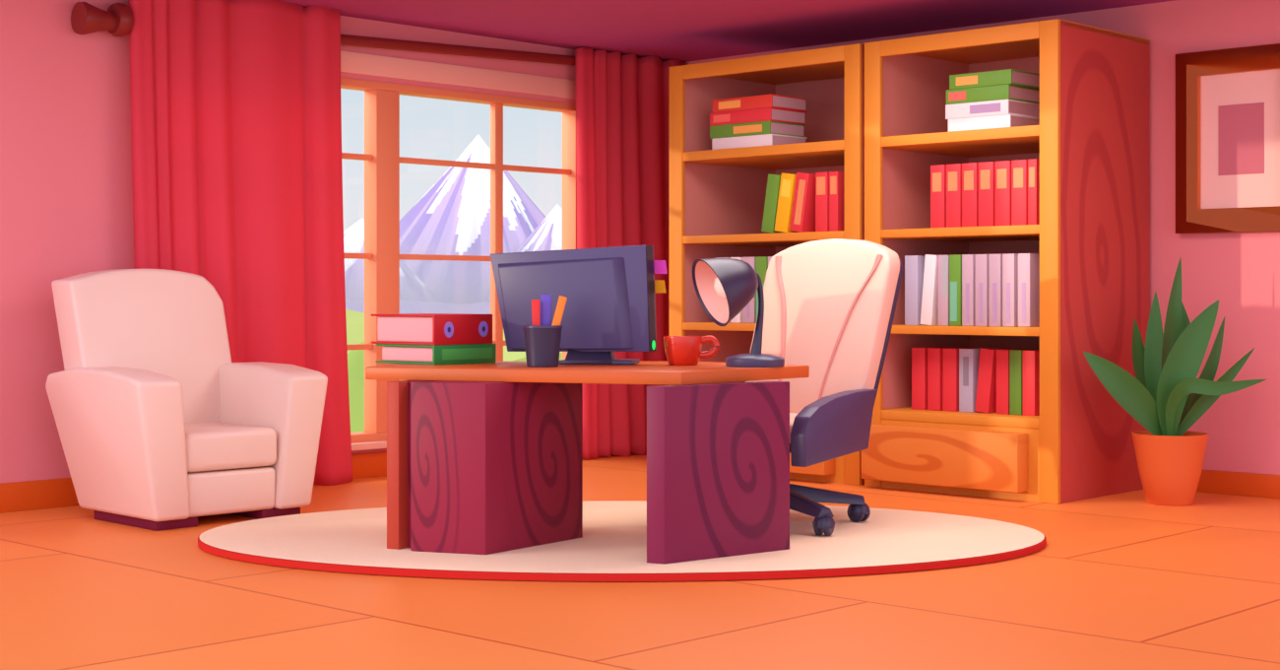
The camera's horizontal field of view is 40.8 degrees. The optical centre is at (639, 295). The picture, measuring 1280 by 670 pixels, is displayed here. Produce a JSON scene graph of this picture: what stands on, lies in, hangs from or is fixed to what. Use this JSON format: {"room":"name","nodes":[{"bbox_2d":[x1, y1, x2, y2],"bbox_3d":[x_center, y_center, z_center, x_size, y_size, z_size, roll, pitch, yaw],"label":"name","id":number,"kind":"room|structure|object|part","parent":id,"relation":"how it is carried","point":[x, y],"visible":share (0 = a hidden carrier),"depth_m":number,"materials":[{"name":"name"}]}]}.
{"room":"office","nodes":[
{"label":"office","id":0,"kind":"room"},
{"bbox_2d":[0,0,575,483],"bbox_3d":[-2.348,-0.270,9.142,0.150,2.620,7.300,0,0,43],"label":"wall","id":1,"kind":"structure","parent":0,"point":[66,182],"depth_m":8.47,"materials":[{"name":"pink paint"}]},
{"bbox_2d":[0,450,386,512],"bbox_3d":[-2.293,0.970,9.076,0.022,0.140,7.280,0,0,43],"label":"baseboard","id":2,"kind":"structure","parent":1,"relation":"attached to","point":[50,492],"depth_m":8.44,"materials":[{"name":"brown wood"}]},
{"bbox_2d":[70,1,575,64],"bbox_3d":[-1.293,-1.419,10.023,0.172,0.272,4.271,0,0,43],"label":"curtain rod","id":3,"kind":"object","parent":1,"relation":"attached to","point":[86,18],"visible":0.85,"depth_m":9.77,"materials":[{"name":"brown wood"}]},
{"bbox_2d":[128,0,352,485],"bbox_3d":[-2.050,-0.270,9.111,0.154,2.639,1.385,0,0,43],"label":"curtain","id":4,"kind":"object","parent":3,"relation":"hanging from","point":[236,104],"visible":0.7,"depth_m":9.10,"materials":[{"name":"red fabric"}]},
{"bbox_2d":[575,47,687,458],"bbox_3d":[0.038,-0.265,11.325,0.144,2.629,1.198,0,0,43],"label":"curtain","id":5,"kind":"object","parent":3,"relation":"hanging from","point":[622,101],"visible":0.54,"depth_m":11.15,"materials":[{"name":"red fabric"}]},
{"bbox_2d":[340,50,575,99],"bbox_3d":[-1.460,-1.320,9.961,0.016,0.120,3.150,0,0,43],"label":"trim","id":6,"kind":"structure","parent":1,"relation":"attached to","point":[351,62],"depth_m":10.32,"materials":[{"name":"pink paint"}]},
{"bbox_2d":[340,77,576,450],"bbox_3d":[-1.482,-0.177,9.981,0.195,2.105,3.250,0,0,43],"label":"window","id":7,"kind":"structure","parent":1,"relation":"in","point":[381,157],"depth_m":9.98,"materials":[{"name":"brown wood"}]},
{"bbox_3d":[-1.442,0.855,9.943,0.085,0.040,3.250,0,0,43],"label":"sill","id":8,"kind":"part","parent":7,"relation":"part of","materials":[{"name":"brown paint"}]},
{"bbox_2d":[0,452,1279,669],"bbox_3d":[0.398,1.100,5.133,9.650,0.120,9.650,0,0,43],"label":"floor","id":9,"kind":"structure","parent":0,"point":[1119,581],"depth_m":5.79,"materials":[{"name":"orange tile"}]},
{"bbox_2d":[45,268,327,530],"bbox_3d":[-2.157,0.455,8.168,1.013,1.170,0.934,0,0,-45],"label":"armchair","id":10,"kind":"object","parent":9,"relation":"on","point":[158,425],"visible":0.98,"depth_m":8.04,"materials":[{"name":"beige leather"}]},
{"bbox_3d":[-2.405,0.663,7.896,0.277,0.665,0.900,0,0,-45],"label":"arm","id":11,"kind":"part","parent":10,"relation":"part of","materials":[{"name":"beige leather"}]},
{"bbox_3d":[-2.369,0.410,8.320,0.420,1.080,0.819,0,0,45],"label":"backrest","id":12,"kind":"part","parent":10,"relation":"part of","materials":[{"name":"beige leather"}]},
{"bbox_2d":[184,421,276,471],"bbox_3d":[-2.077,0.704,8.089,0.485,0.178,0.640,0,0,-45],"label":"seat cushion","id":13,"kind":"object","parent":10,"relation":"on","point":[209,446],"depth_m":7.89,"materials":[{"name":"beige leather"}]},
{"bbox_3d":[-2.081,0.897,8.092,0.475,0.195,0.630,0,0,-45],"label":"seat","id":14,"kind":"part","parent":10,"relation":"part of","materials":[{"name":"fabric"}]},
{"bbox_3d":[-1.885,0.663,8.416,0.277,0.665,0.900,0,0,-45],"label":"arm","id":15,"kind":"part","parent":10,"relation":"part of","materials":[{"name":"beige leather"}]},
{"bbox_2d":[197,500,1046,580],"bbox_3d":[-0.075,1.022,7.350,3.580,0.035,2.200,0,0,0],"label":"rug","id":16,"kind":"object","parent":9,"relation":"on","point":[612,545],"visible":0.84,"depth_m":6.84,"materials":[{"name":"beige carpet"}]},
{"bbox_2d":[365,361,809,564],"bbox_3d":[-0.206,0.647,7.034,1.818,0.715,1.172,0,0,0],"label":"desk","id":17,"kind":"object","parent":16,"relation":"on","point":[484,458],"visible":0.98,"depth_m":6.74,"materials":[{"name":"brown wood"}]},
{"bbox_3d":[-0.769,0.672,7.064,0.059,0.665,0.520,0,0,37],"label":"recessed panel","id":18,"kind":"part","parent":17,"relation":"part of","materials":[{"name":"brown wood"}]},
{"bbox_2d":[375,343,496,365],"bbox_3d":[-0.882,0.249,7.447,0.372,0.082,0.365,0,0,40],"label":"book","id":19,"kind":"object","parent":17,"relation":"on","point":[433,354],"visible":0.94,"depth_m":7.32,"materials":[{"name":"green paper"}]},
{"bbox_2d":[370,313,492,344],"bbox_3d":[-0.899,0.143,7.448,0.404,0.128,0.345,0,0,40],"label":"binder","id":20,"kind":"object","parent":19,"relation":"on","point":[392,328],"visible":1,"depth_m":7.32,"materials":[{"name":"red"}]},
{"bbox_3d":[-0.735,0.248,7.335,0.003,0.048,0.296,0,0,40],"label":"spine panel","id":21,"kind":"part","parent":19,"relation":"part of","materials":[{"name":"green paper"}]},
{"bbox_2d":[522,324,562,367],"bbox_3d":[-0.397,0.205,7.030,0.161,0.169,0.161,0,0,0],"label":"pen cup","id":22,"kind":"object","parent":17,"relation":"on","point":[542,342],"visible":1,"depth_m":6.97,"materials":[{"name":"blue plastic"}]},
{"bbox_2d":[531,299,540,324],"bbox_3d":[-0.421,0.145,7.030,0.042,0.259,0.015,0,0,0],"label":"marker pen","id":23,"kind":"object","parent":22,"relation":"in","point":[536,311],"visible":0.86,"depth_m":7.02,"materials":[{"name":"red plastic"}]},
{"bbox_2d":[540,294,551,324],"bbox_3d":[-0.388,0.135,7.059,0.053,0.279,0.021,0,0,0],"label":"marker pen","id":24,"kind":"object","parent":22,"relation":"in","point":[545,299],"visible":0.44,"depth_m":7.05,"materials":[{"name":"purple plastic"}]},
{"bbox_2d":[551,295,567,324],"bbox_3d":[-0.348,0.139,7.024,0.100,0.277,0.015,0,0,0],"label":"marker pen","id":25,"kind":"object","parent":22,"relation":"in","point":[560,305],"visible":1,"depth_m":7.02,"materials":[{"name":"orange plastic"}]},
{"bbox_2d":[490,244,656,364],"bbox_3d":[-0.282,0.039,7.344,0.735,0.500,0.263,0,0,12],"label":"monitor","id":26,"kind":"object","parent":17,"relation":"on","point":[609,307],"visible":0.97,"depth_m":7.23,"materials":[{"name":"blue plastic"}]},
{"bbox_2d":[654,279,665,292],"bbox_3d":[0.071,-0.038,7.245,0.082,0.053,0.002,0,0,20],"label":"sticky note","id":27,"kind":"object","parent":26,"relation":"attached to","point":[660,287],"visible":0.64,"depth_m":7.24,"materials":[{"name":"orange paper"}]},
{"bbox_2d":[653,259,667,273],"bbox_3d":[0.072,-0.120,7.244,0.090,0.058,0.002,0,0,20],"label":"sticky note","id":28,"kind":"object","parent":26,"relation":"attached to","point":[660,265],"visible":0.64,"depth_m":7.24,"materials":[{"name":"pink paper"}]},
{"bbox_2d":[663,335,719,365],"bbox_3d":[0.201,0.228,7.185,0.216,0.124,0.164,0,0,36],"label":"mug","id":29,"kind":"object","parent":17,"relation":"on","point":[679,350],"visible":1,"depth_m":7.15,"materials":[{"name":"red ceramic"}]},
{"bbox_3d":[0.289,0.216,7.188,0.087,0.099,0.024,0,0,3],"label":"handle","id":30,"kind":"part","parent":29,"relation":"part of","materials":[{"name":"red ceramic"}]},
{"bbox_2d":[692,257,784,367],"bbox_3d":[0.415,0.069,7.023,0.381,0.442,0.294,0,0,-19],"label":"desk lamp","id":31,"kind":"object","parent":17,"relation":"on","point":[724,287],"visible":1,"depth_m":6.98,"materials":[{"name":"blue metal"}]},
{"bbox_3d":[0.374,-0.039,7.005,0.147,0.106,0.104,0,0,0],"label":"bulb","id":32,"kind":"part","parent":31,"relation":"part of","materials":[{"name":"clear glass"}]},
{"bbox_3d":[0.346,-0.013,6.980,0.268,0.278,0.278,0,0,0],"label":"lamp shade","id":33,"kind":"part","parent":31,"relation":"part of","materials":[{"name":"blue plastic"}]},
{"bbox_3d":[0.482,0.074,7.080,0.074,0.361,0.055,0,0,-32],"label":"stem","id":34,"kind":"part","parent":31,"relation":"part of","materials":[{"name":"blue plastic"}]},
{"bbox_2d":[745,238,902,535],"bbox_3d":[0.619,0.369,7.680,0.897,1.270,1.168,0,0,37],"label":"office chair","id":35,"kind":"object","parent":16,"relation":"on","point":[830,304],"visible":0.53,"depth_m":7.79,"materials":[{"name":"beige leather"}]},
{"bbox_3d":[0.557,0.575,7.576,0.580,0.090,0.530,0,0,37],"label":"seat","id":36,"kind":"part","parent":35,"relation":"part of","materials":[{"name":"beige leather"}]},
{"bbox_3d":[0.674,0.871,7.380,0.088,0.111,0.420,0,0,-30],"label":"leg","id":37,"kind":"part","parent":35,"relation":"part of","materials":[{"name":"blue plastic"}]},
{"bbox_3d":[0.785,0.871,7.627,0.420,0.111,0.088,0,0,-12],"label":"leg","id":38,"kind":"part","parent":35,"relation":"part of","materials":[{"name":"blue plastic"}]},
{"bbox_3d":[0.838,0.561,7.388,0.075,0.296,0.615,0,0,37],"label":"armrest","id":39,"kind":"part","parent":35,"relation":"part of","materials":[{"name":"purple plastic"}]},
{"bbox_2d":[669,43,864,485],"bbox_3d":[0.987,-0.171,10.234,1.415,2.422,1.070,0,0,43],"label":"bookcase","id":40,"kind":"object","parent":9,"relation":"on","point":[717,197],"visible":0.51,"depth_m":10.40,"materials":[{"name":"brown wood"}]},
{"bbox_3d":[1.016,0.182,10.265,1.296,0.045,0.944,0,0,43],"label":"shelf","id":41,"kind":"part","parent":40,"relation":"part of","materials":[{"name":"brown wood"}]},
{"bbox_2d":[730,256,742,322],"bbox_3d":[0.655,-0.034,10.225,0.069,0.385,0.280,0,0,43],"label":"book","id":42,"kind":"object","parent":40,"relation":"on","point":[738,318],"visible":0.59,"depth_m":10.11,"materials":[{"name":"white paper"}]},
{"bbox_2d":[742,256,755,322],"bbox_3d":[0.725,-0.034,10.157,0.090,0.385,0.282,0,0,43],"label":"book","id":43,"kind":"object","parent":40,"relation":"on","point":[748,312],"visible":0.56,"depth_m":10.04,"materials":[{"name":"pink paper"}]},
{"bbox_2d":[711,133,807,149],"bbox_3d":[0.711,-0.899,10.261,0.458,0.076,0.330,0,0,43],"label":"book","id":44,"kind":"object","parent":40,"relation":"on","point":[765,139],"visible":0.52,"depth_m":10.12,"materials":[{"name":"white paper"}]},
{"bbox_2d":[709,121,805,138],"bbox_3d":[0.699,-0.976,10.271,0.462,0.076,0.332,0,0,43],"label":"book","id":45,"kind":"object","parent":44,"relation":"on","point":[761,127],"visible":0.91,"depth_m":10.13,"materials":[{"name":"green paper"}]},
{"bbox_2d":[709,107,806,126],"bbox_3d":[0.702,-1.053,10.269,0.469,0.076,0.332,0,0,43],"label":"book","id":46,"kind":"object","parent":45,"relation":"on","point":[767,113],"visible":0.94,"depth_m":10.13,"materials":[{"name":"red paper"}]},
{"bbox_2d":[712,93,807,113],"bbox_3d":[0.711,-1.129,10.259,0.457,0.076,0.332,0,0,43],"label":"book","id":47,"kind":"object","parent":46,"relation":"on","point":[763,100],"visible":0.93,"depth_m":10.12,"materials":[{"name":"red paper"}]},
{"bbox_2d":[755,256,767,322],"bbox_3d":[0.796,-0.034,10.090,0.082,0.385,0.282,0,0,43],"label":"book","id":48,"kind":"object","parent":40,"relation":"on","point":[761,262],"visible":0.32,"depth_m":9.99,"materials":[{"name":"green paper"}]},
{"bbox_3d":[0.698,-1.337,9.929,1.205,0.085,0.030,0,0,43],"label":"rail","id":49,"kind":"part","parent":40,"relation":"part of","materials":[{"name":"brown wood"}]},
{"bbox_3d":[1.016,-0.335,10.265,1.296,0.045,0.944,0,0,43],"label":"shelf","id":50,"kind":"part","parent":40,"relation":"part of","materials":[{"name":"brown wood"}]},
{"bbox_3d":[1.016,-0.833,10.265,1.296,0.055,0.944,0,0,43],"label":"shelf","id":51,"kind":"part","parent":40,"relation":"part of","materials":[{"name":"brown wood"}]},
{"bbox_2d":[761,173,781,233],"bbox_3d":[0.848,-0.530,10.028,0.138,0.344,0.280,0,0,43],"label":"book","id":52,"kind":"object","parent":40,"relation":"on","point":[774,180],"visible":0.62,"depth_m":9.92,"materials":[{"name":"green paper"}]},
{"bbox_2d":[774,172,799,232],"bbox_3d":[0.921,-0.531,9.958,0.144,0.345,0.282,0,0,43],"label":"book","id":53,"kind":"object","parent":40,"relation":"on","point":[788,180],"visible":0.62,"depth_m":9.85,"materials":[{"name":"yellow paper"}]},
{"bbox_3d":[1.032,-1.366,10.281,1.415,0.032,0.939,0,0,43],"label":"panel","id":54,"kind":"part","parent":40,"relation":"part of","materials":[{"name":"brown wood"}]},
{"bbox_2d":[789,172,815,232],"bbox_3d":[1.000,-0.530,9.883,0.139,0.344,0.282,0,0,43],"label":"book","id":55,"kind":"object","parent":40,"relation":"on","point":[802,220],"visible":0.65,"depth_m":9.78,"materials":[{"name":"red paper"}]},
{"bbox_3d":[1.348,-0.185,10.615,1.320,2.350,0.020,0,0,43],"label":"panel","id":56,"kind":"part","parent":40,"relation":"part of","materials":[{"name":"brown wood"}]},
{"bbox_3d":[0.614,0.843,9.927,1.195,0.295,0.112,0,0,43],"label":"drawer","id":57,"kind":"part","parent":40,"relation":"part of","materials":[{"name":"brown wood"}]},
{"bbox_3d":[0.709,0.855,9.940,1.320,0.370,0.040,0,0,43],"label":"panel","id":58,"kind":"part","parent":40,"relation":"part of","materials":[{"name":"brown wood"}]},
{"bbox_2d":[815,171,829,231],"bbox_3d":[1.113,-0.525,9.776,0.084,0.335,0.282,0,0,43],"label":"book","id":59,"kind":"object","parent":40,"relation":"on","point":[821,178],"visible":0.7,"depth_m":9.67,"materials":[{"name":"red paper"}]},
{"bbox_2d":[829,171,844,231],"bbox_3d":[1.175,-0.525,9.717,0.062,0.335,0.282,0,0,43],"label":"book","id":60,"kind":"object","parent":40,"relation":"on","point":[836,178],"visible":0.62,"depth_m":9.62,"materials":[{"name":"red paper"}]},
{"bbox_3d":[1.528,-0.170,9.811,0.047,2.420,0.940,0,0,43],"label":"panel","id":61,"kind":"part","parent":40,"relation":"part of","materials":[{"name":"brown wood"}]},
{"bbox_2d":[861,18,1149,504],"bbox_3d":[1.953,-0.171,9.320,1.185,2.422,1.070,0,0,43],"label":"bookcase","id":62,"kind":"object","parent":9,"relation":"on","point":[1090,142],"visible":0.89,"depth_m":9.01,"materials":[{"name":"brown wood"}]},
{"bbox_2d":[904,255,925,324],"bbox_3d":[1.565,-0.029,9.391,0.083,0.375,0.300,0,0,43],"label":"book","id":63,"kind":"object","parent":62,"relation":"on","point":[914,264],"visible":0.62,"depth_m":9.28,"materials":[{"name":"grey paper"}]},
{"bbox_2d":[920,254,938,324],"bbox_3d":[1.643,-0.031,9.317,0.103,0.380,0.300,0,0,43],"label":"book","id":64,"kind":"object","parent":62,"relation":"on","point":[929,301],"visible":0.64,"depth_m":9.20,"materials":[{"name":"white paper"}]},
{"bbox_2d":[911,346,949,409],"bbox_3d":[1.614,0.452,9.468,0.084,0.335,0.300,0,0,43],"label":"book","id":65,"kind":"object","parent":62,"relation":"on","point":[919,354],"visible":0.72,"depth_m":9.36,"materials":[{"name":"red paper"}]},
{"bbox_2d":[930,164,946,228],"bbox_3d":[1.682,-0.525,9.265,0.087,0.335,0.302,0,0,43],"label":"binder","id":66,"kind":"object","parent":62,"relation":"on","point":[937,172],"visible":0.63,"depth_m":9.15,"materials":[{"name":"red"}]},
{"bbox_2d":[938,255,949,324],"bbox_3d":[1.710,-0.029,9.253,0.064,0.375,0.302,0,0,43],"label":"book","id":67,"kind":"object","parent":62,"relation":"on","point":[943,260],"visible":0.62,"depth_m":9.14,"materials":[{"name":"pink paper"}]},
{"bbox_3d":[1.580,0.843,9.013,0.965,0.295,0.112,0,0,43],"label":"drawer","id":68,"kind":"part","parent":62,"relation":"part of","materials":[{"name":"brown wood"}]},
{"bbox_2d":[927,346,969,410],"bbox_3d":[1.687,0.452,9.400,0.079,0.335,0.300,0,0,43],"label":"book","id":69,"kind":"object","parent":62,"relation":"on","point":[934,354],"visible":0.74,"depth_m":9.29,"materials":[{"name":"red paper"}]},
{"bbox_2d":[946,163,961,227],"bbox_3d":[1.754,-0.525,9.197,0.090,0.335,0.302,0,0,43],"label":"binder","id":70,"kind":"object","parent":62,"relation":"on","point":[953,171],"visible":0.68,"depth_m":9.08,"materials":[{"name":"red"}]},
{"bbox_2d":[949,254,961,325],"bbox_3d":[1.764,-0.029,9.202,0.071,0.375,0.302,0,0,43],"label":"book","id":71,"kind":"object","parent":62,"relation":"on","point":[955,260],"visible":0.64,"depth_m":9.09,"materials":[{"name":"green paper"}]},
{"bbox_2d":[942,346,974,411],"bbox_3d":[1.759,0.452,9.332,0.086,0.335,0.300,0,0,43],"label":"book","id":72,"kind":"object","parent":62,"relation":"on","point":[950,355],"visible":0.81,"depth_m":9.22,"materials":[{"name":"red paper"}]},
{"bbox_3d":[1.665,-1.337,9.015,0.975,0.085,0.030,0,0,43],"label":"rail","id":73,"kind":"part","parent":62,"relation":"part of","materials":[{"name":"brown wood"}]},
{"bbox_3d":[1.983,0.645,9.351,1.066,0.050,0.944,0,0,43],"label":"shelf","id":74,"kind":"part","parent":62,"relation":"part of","materials":[{"name":"brown wood"}]},
{"bbox_3d":[1.983,-0.335,9.351,1.066,0.045,0.944,0,0,43],"label":"shelf","id":75,"kind":"part","parent":62,"relation":"part of","materials":[{"name":"brown wood"}]},
{"bbox_3d":[1.983,-0.833,9.351,1.066,0.055,0.944,0,0,43],"label":"shelf","id":76,"kind":"part","parent":62,"relation":"part of","materials":[{"name":"brown wood"}]},
{"bbox_3d":[1.675,0.855,9.025,1.090,0.370,0.040,0,0,43],"label":"panel","id":77,"kind":"part","parent":62,"relation":"part of","materials":[{"name":"brown wood"}]},
{"bbox_3d":[1.983,0.182,9.351,1.066,0.045,0.944,0,0,43],"label":"shelf","id":78,"kind":"part","parent":62,"relation":"part of","materials":[{"name":"brown wood"}]},
{"bbox_2d":[961,254,975,325],"bbox_3d":[1.821,-0.029,9.148,0.068,0.375,0.302,0,0,43],"label":"book","id":79,"kind":"object","parent":62,"relation":"on","point":[968,260],"visible":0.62,"depth_m":9.03,"materials":[{"name":"pink paper"}]},
{"bbox_2d":[959,347,981,412],"bbox_3d":[1.834,0.452,9.259,0.087,0.335,0.302,0,0,43],"label":"book","id":80,"kind":"object","parent":62,"relation":"on","point":[969,358],"visible":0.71,"depth_m":9.15,"materials":[{"name":"grey paper"}]},
{"bbox_2d":[961,162,978,227],"bbox_3d":[1.826,-0.525,9.129,0.090,0.335,0.302,0,0,43],"label":"binder","id":81,"kind":"object","parent":62,"relation":"on","point":[970,171],"visible":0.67,"depth_m":9.02,"materials":[{"name":"red cardboard"}]},
{"bbox_2d":[975,254,988,325],"bbox_3d":[1.880,-0.029,9.092,0.071,0.375,0.302,0,0,43],"label":"book","id":82,"kind":"object","parent":62,"relation":"on","point":[982,260],"visible":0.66,"depth_m":8.98,"materials":[{"name":"pink paper"}]},
{"bbox_2d":[978,161,994,226],"bbox_3d":[1.899,-0.525,9.061,0.089,0.335,0.302,0,0,43],"label":"binder","id":83,"kind":"object","parent":62,"relation":"on","point":[986,169],"visible":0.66,"depth_m":8.95,"materials":[{"name":"red"}]},
{"bbox_2d":[975,346,1011,413],"bbox_3d":[1.916,0.448,9.182,0.112,0.341,0.300,0,0,43],"label":"book","id":84,"kind":"object","parent":62,"relation":"on","point":[986,402],"visible":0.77,"depth_m":9.07,"materials":[{"name":"red paper"}]},
{"bbox_2d":[948,114,1039,131],"bbox_3d":[1.887,-0.899,9.148,0.380,0.076,0.330,0,0,43],"label":"book","id":85,"kind":"object","parent":62,"relation":"on","point":[1002,120],"visible":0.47,"depth_m":9.02,"materials":[{"name":"white paper"}]},
{"bbox_2d":[945,99,1039,119],"bbox_3d":[1.877,-0.977,9.157,0.384,0.076,0.332,0,0,43],"label":"book","id":86,"kind":"object","parent":85,"relation":"on","point":[1000,106],"visible":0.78,"depth_m":9.03,"materials":[{"name":"white paper"}]},
{"bbox_2d":[946,83,1039,104],"bbox_3d":[1.879,-1.054,9.155,0.384,0.076,0.332,0,0,43],"label":"book","id":87,"kind":"object","parent":86,"relation":"on","point":[999,92],"visible":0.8,"depth_m":9.03,"materials":[{"name":"green paper"}]},
{"bbox_2d":[949,68,1039,89],"bbox_3d":[1.892,-1.131,9.143,0.377,0.076,0.332,0,0,43],"label":"book","id":88,"kind":"object","parent":87,"relation":"on","point":[1008,76],"visible":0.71,"depth_m":9.01,"materials":[{"name":"green paper"}]},
{"bbox_2d":[988,254,1002,325],"bbox_3d":[1.940,-0.029,9.035,0.069,0.375,0.302,0,0,43],"label":"book","id":89,"kind":"object","parent":62,"relation":"on","point":[994,260],"visible":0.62,"depth_m":8.92,"materials":[{"name":"pink paper"}]},
{"bbox_2d":[994,160,1011,225],"bbox_3d":[1.970,-0.525,8.993,0.088,0.335,0.302,0,0,43],"label":"binder","id":90,"kind":"object","parent":62,"relation":"on","point":[1002,169],"visible":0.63,"depth_m":8.88,"materials":[{"name":"red cardboard"}]},
{"bbox_3d":[2.314,-0.185,9.701,1.090,2.350,0.020,0,0,43],"label":"panel","id":91,"kind":"part","parent":62,"relation":"part of","materials":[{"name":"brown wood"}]},
{"bbox_2d":[1002,253,1018,325],"bbox_3d":[1.998,-0.029,8.980,0.070,0.375,0.302,0,0,43],"label":"book","id":92,"kind":"object","parent":62,"relation":"on","point":[1009,260],"visible":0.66,"depth_m":8.87,"materials":[{"name":"pink paper"}]},
{"bbox_2d":[996,348,1030,414],"bbox_3d":[1.994,0.452,9.109,0.074,0.335,0.300,0,0,43],"label":"book","id":93,"kind":"object","parent":62,"relation":"on","point":[1002,355],"visible":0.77,"depth_m":9.00,"materials":[{"name":"red paper"}]},
{"bbox_2d":[1011,159,1027,225],"bbox_3d":[2.041,-0.525,8.926,0.087,0.335,0.302,0,0,43],"label":"binder","id":94,"kind":"object","parent":62,"relation":"on","point":[1019,168],"visible":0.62,"depth_m":8.81,"materials":[{"name":"red cardboard"}]},
{"bbox_2d":[1009,348,1039,414],"bbox_3d":[2.051,0.452,9.055,0.070,0.335,0.300,0,0,43],"label":"book","id":95,"kind":"object","parent":62,"relation":"on","point":[1015,355],"visible":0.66,"depth_m":8.95,"materials":[{"name":"green paper"}]},
{"bbox_2d":[1018,253,1039,326],"bbox_3d":[2.065,-0.029,8.917,0.073,0.375,0.302,0,0,43],"label":"book","id":96,"kind":"object","parent":62,"relation":"on","point":[1028,263],"visible":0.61,"depth_m":8.81,"materials":[{"name":"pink paper"}]},
{"bbox_3d":[1.998,-1.366,9.367,1.185,0.032,0.939,0,0,43],"label":"panel","id":97,"kind":"part","parent":62,"relation":"part of","materials":[{"name":"brown wood"}]},
{"bbox_2d":[1023,349,1039,415],"bbox_3d":[2.109,0.452,9.001,0.073,0.335,0.300,0,0,43],"label":"book","id":98,"kind":"object","parent":62,"relation":"on","point":[1031,357],"visible":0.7,"depth_m":8.89,"materials":[{"name":"red paper"}]},
{"bbox_2d":[1027,158,1039,224],"bbox_3d":[2.097,-0.525,8.873,0.049,0.335,0.302,0,0,43],"label":"binder","id":99,"kind":"object","parent":62,"relation":"on","point":[1033,164],"visible":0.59,"depth_m":8.76,"materials":[{"name":"red cardboard"}]},
{"bbox_3d":[2.411,-0.170,8.976,0.047,2.420,0.940,0,0,43],"label":"panel","id":100,"kind":"part","parent":62,"relation":"part of","materials":[{"name":"brown wood"}]},
{"bbox_2d":[1083,257,1265,506],"bbox_3d":[2.635,0.423,8.626,0.878,1.233,0.373,0,0,5],"label":"potted plant","id":101,"kind":"object","parent":9,"relation":"on","point":[1166,396],"visible":1,"depth_m":8.53,"materials":[{"name":"green plant"}]},
{"bbox_3d":[2.652,0.864,8.626,0.372,0.352,0.372,0,0,0],"label":"pot","id":102,"kind":"part","parent":101,"relation":"part of","materials":[{"name":"ceramic"}]},
{"bbox_2d":[281,0,1175,62],"bbox_3d":[0.972,-1.640,7.413,7.350,0.120,5.550,0,0,43],"label":"ceiling","id":103,"kind":"structure","parent":0,"point":[684,31],"depth_m":9.82,"materials":[{"name":"purple paint"}]},
{"bbox_2d":[685,0,1279,474],"bbox_3d":[2.827,-0.270,9.374,7.350,2.620,0.150,0,0,43],"label":"wall","id":104,"kind":"structure","parent":0,"point":[1239,270],"depth_m":9.07,"materials":[{"name":"pink paint"}]},
{"bbox_2d":[1175,43,1279,233],"bbox_3d":[3.120,-0.807,8.952,0.695,0.955,0.050,0,0,43],"label":"framed picture","id":105,"kind":"object","parent":104,"relation":"attached to","point":[1228,100],"visible":1,"depth_m":9.00,"materials":[{"name":"brown wood"}]},
{"bbox_2d":[1217,102,1264,175],"bbox_3d":[3.125,-0.812,8.959,0.243,0.365,0.004,0,0,43],"label":"print","id":106,"kind":"object","parent":105,"relation":"attached to","point":[1241,125],"depth_m":8.96,"materials":[{"name":"pink paper"}]},
{"bbox_2d":[1196,469,1279,498],"bbox_3d":[2.830,0.980,9.254,7.180,0.120,0.022,0,0,43],"label":"baseboard","id":107,"kind":"structure","parent":104,"relation":"attached to","point":[1210,480],"depth_m":8.96,"materials":[{"name":"brown wood"}]},
{"label":"outside","id":108,"kind":"structure","parent":0,"visible":0},
{"bbox_2d":[345,309,562,361],"bbox_3d":[-24.069,3.934,111.000,67.749,6.211,138.000,0,0,0],"label":"hill","id":109,"kind":"structure","parent":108,"point":[354,319],"depth_m":95.85,"materials":[{"name":"green plant"}]},
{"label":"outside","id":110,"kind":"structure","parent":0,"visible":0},
{"bbox_2d":[347,341,562,432],"bbox_3d":[-8.023,2.485,38.000,22.583,3.110,44.000,0,0,0],"label":"hill","id":111,"kind":"structure","parent":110,"point":[355,357],"depth_m":30.74,"materials":[{"name":"green plant"}]},
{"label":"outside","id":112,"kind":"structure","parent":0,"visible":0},
{"bbox_2d":[343,217,441,302],"bbox_3d":[-68.253,-3.057,380.070,67.999,28.194,53.850,0,0,0],"label":"mountain","id":113,"kind":"structure","parent":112,"point":[412,288],"depth_m":372.46,"materials":[{"name":"white"}]},
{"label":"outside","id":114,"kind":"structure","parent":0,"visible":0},
{"bbox_2d":[399,134,545,303],"bbox_3d":[-40.599,-14.160,420.364,84.245,50.400,95.848,0,0,0],"label":"mountain","id":115,"kind":"structure","parent":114,"point":[453,217],"depth_m":401.74,"materials":[{"name":"white"}]},
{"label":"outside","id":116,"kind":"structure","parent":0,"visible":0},
{"bbox_2d":[345,299,490,314],"bbox_3d":[-66.189,6.540,322.500,186.308,13.001,345.000,0,0,0],"label":"foothills","id":117,"kind":"structure","parent":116,"point":[406,306],"depth_m":289.01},
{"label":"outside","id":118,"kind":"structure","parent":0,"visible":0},
{"bbox_2d":[484,204,562,301],"bbox_3d":[-17.515,-5.109,399.494,60.231,32.297,61.225,0,0,0],"label":"mountain","id":119,"kind":"structure","parent":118,"point":[547,235],"depth_m":394.36,"materials":[{"name":"white snow"}]}
]}

